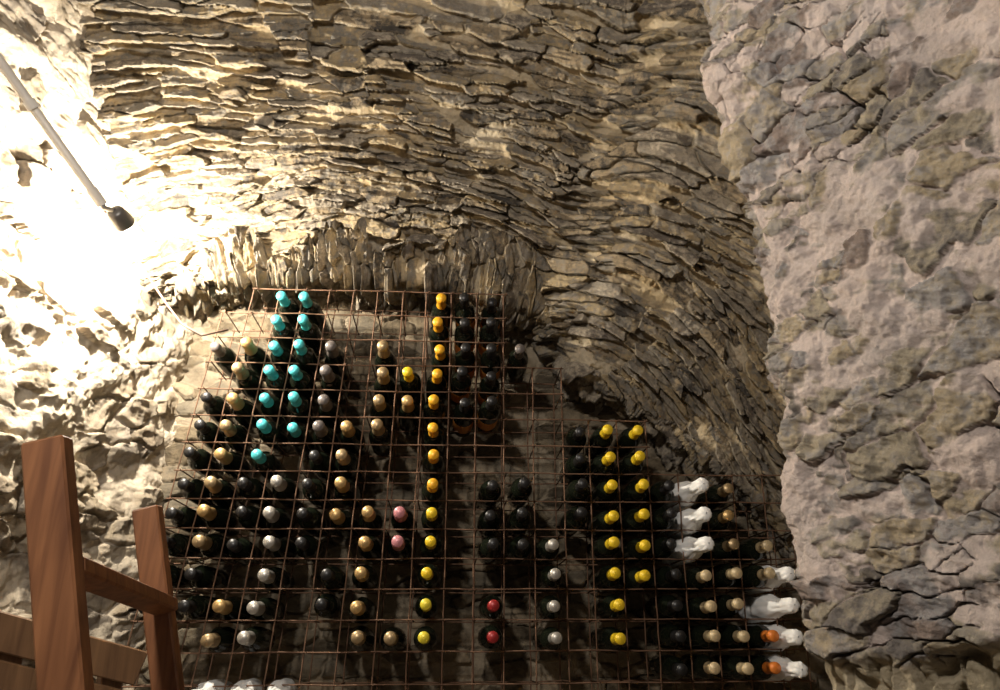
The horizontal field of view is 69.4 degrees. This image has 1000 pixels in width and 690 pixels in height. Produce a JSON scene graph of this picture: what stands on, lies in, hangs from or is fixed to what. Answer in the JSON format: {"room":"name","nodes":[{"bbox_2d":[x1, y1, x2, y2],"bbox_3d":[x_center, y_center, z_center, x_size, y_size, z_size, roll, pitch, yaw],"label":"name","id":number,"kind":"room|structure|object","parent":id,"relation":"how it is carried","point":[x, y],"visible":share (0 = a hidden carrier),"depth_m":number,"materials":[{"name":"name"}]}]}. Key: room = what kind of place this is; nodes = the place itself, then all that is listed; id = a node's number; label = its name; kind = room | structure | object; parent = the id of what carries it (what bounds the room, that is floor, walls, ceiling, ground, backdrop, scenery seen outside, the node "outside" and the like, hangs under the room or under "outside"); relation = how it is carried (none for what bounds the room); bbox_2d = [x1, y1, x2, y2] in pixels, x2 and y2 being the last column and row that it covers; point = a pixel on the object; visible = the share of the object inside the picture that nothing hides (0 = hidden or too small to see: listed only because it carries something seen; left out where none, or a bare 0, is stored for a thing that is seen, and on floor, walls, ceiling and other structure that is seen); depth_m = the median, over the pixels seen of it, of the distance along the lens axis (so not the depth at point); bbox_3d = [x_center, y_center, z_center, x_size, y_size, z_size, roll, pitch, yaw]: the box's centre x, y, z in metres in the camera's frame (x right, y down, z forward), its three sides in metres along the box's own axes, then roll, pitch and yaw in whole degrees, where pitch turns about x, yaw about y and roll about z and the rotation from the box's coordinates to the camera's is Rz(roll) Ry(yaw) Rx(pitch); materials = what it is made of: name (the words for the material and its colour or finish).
{"room":"wine cellar","nodes":[
{"label":"wine cellar","id":0,"kind":"room"},
{"bbox_2d":[0,0,195,689],"bbox_3d":[-1.613,-0.065,1.257,1.072,3.500,3.283,1,-18,-4],"label":"wall","id":1,"kind":"structure","parent":0,"point":[84,359],"depth_m":2.37,"materials":[{"name":"beige stone"}]},
{"bbox_2d":[0,53,106,206],"bbox_3d":[-1.341,-0.695,2.051,0.035,0.431,0.552,-9,-20,26],"label":"conduit pipe","id":2,"kind":"object","parent":1,"relation":"attached to","point":[30,103],"visible":1,"depth_m":2.09,"materials":[{"name":"silver metal"}]},
{"bbox_2d":[100,204,134,231],"bbox_3d":[-1.185,-0.395,2.234,0.069,0.077,0.109,-4,-19,13],"label":"wall spotlight","id":3,"kind":"object","parent":2,"relation":"attached to","point":[121,220],"visible":1,"depth_m":2.22,"materials":[{"name":"grey metal"}]},
{"bbox_2d":[100,207,227,336],"bbox_3d":[-1.166,-0.205,2.412,0.197,0.308,0.496,-12,-21,32],"label":"cable","id":4,"kind":"object","parent":2,"relation":"hanging from","point":[105,212],"visible":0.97,"depth_m":2.47,"materials":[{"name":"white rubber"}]},
{"bbox_2d":[71,0,796,593],"bbox_3d":[0.742,-0.777,2.073,6.697,4.500,2.402,1,-18,-4],"label":"ceiling","id":5,"kind":"structure","parent":0,"point":[561,158],"depth_m":2.65,"materials":[{"name":"stone"}]},
{"bbox_2d":[135,293,832,689],"bbox_3d":[0.162,0.805,2.721,3.700,2.750,0.070,1,-18,-4],"label":"wall","id":6,"kind":"structure","parent":0,"point":[457,666],"depth_m":2.70,"materials":[{"name":"stone"}]},
{"bbox_2d":[699,0,999,689],"bbox_3d":[1.135,-0.174,1.082,1.223,3.600,2.357,1,-18,-4],"label":"wall","id":7,"kind":"structure","parent":0,"point":[860,139],"depth_m":1.36,"materials":[{"name":"grey stone"}]},
{"bbox_3d":[-0.053,1.495,0.354,5.200,0.015,4.600,1,-18,-4],"label":"floor","id":8,"kind":"structure","parent":0,"visible":0},
{"bbox_2d":[0,611,146,689],"bbox_3d":[-1.218,1.119,1.361,0.912,1.313,0.060,17,-24,-42],"label":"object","id":9,"kind":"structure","parent":8,"relation":"on","point":[113,664],"depth_m":1.63,"materials":[{"name":"brown wood"}]},
{"bbox_2d":[21,435,184,689],"bbox_3d":[-0.426,0.885,0.923,0.438,1.475,0.415,1,-18,-4],"label":"chair","id":10,"kind":"object","parent":8,"relation":"on","point":[60,576],"visible":1,"depth_m":0.92,"materials":[{"name":"brown wood"}]},
{"bbox_2d":[122,287,816,689],"bbox_3d":[-0.092,0.933,2.412,2.235,2.315,0.195,1,-18,-4],"label":"wine rack","id":11,"kind":"object","parent":8,"relation":"on","point":[477,318],"visible":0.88,"depth_m":2.49,"materials":[{"name":"brown metal"}]},
{"bbox_2d":[194,678,297,689],"label":"bottles","id":12,"kind":"object","parent":11,"relation":"on","point":[242,684],"depth_m":2.25,"materials":[{"name":"white"}]},
{"bbox_2d":[139,291,780,689],"bbox_3d":[-0.119,0.525,2.522,2.059,1.419,0.361,1,-18,-4],"label":"wine bottles","id":13,"kind":"object","parent":11,"relation":"on","point":[301,375],"visible":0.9,"depth_m":2.45,"materials":[{"name":"black glass"}]},
{"bbox_2d":[660,477,713,566],"label":"bottles","id":14,"kind":"object","parent":11,"relation":"on","point":[693,548],"depth_m":2.46,"materials":[{"name":"white"}]},
{"bbox_2d":[737,565,807,682],"label":"bottles","id":15,"kind":"object","parent":11,"relation":"on","point":[767,606],"depth_m":2.36,"materials":[{"name":"white"}]}
]}

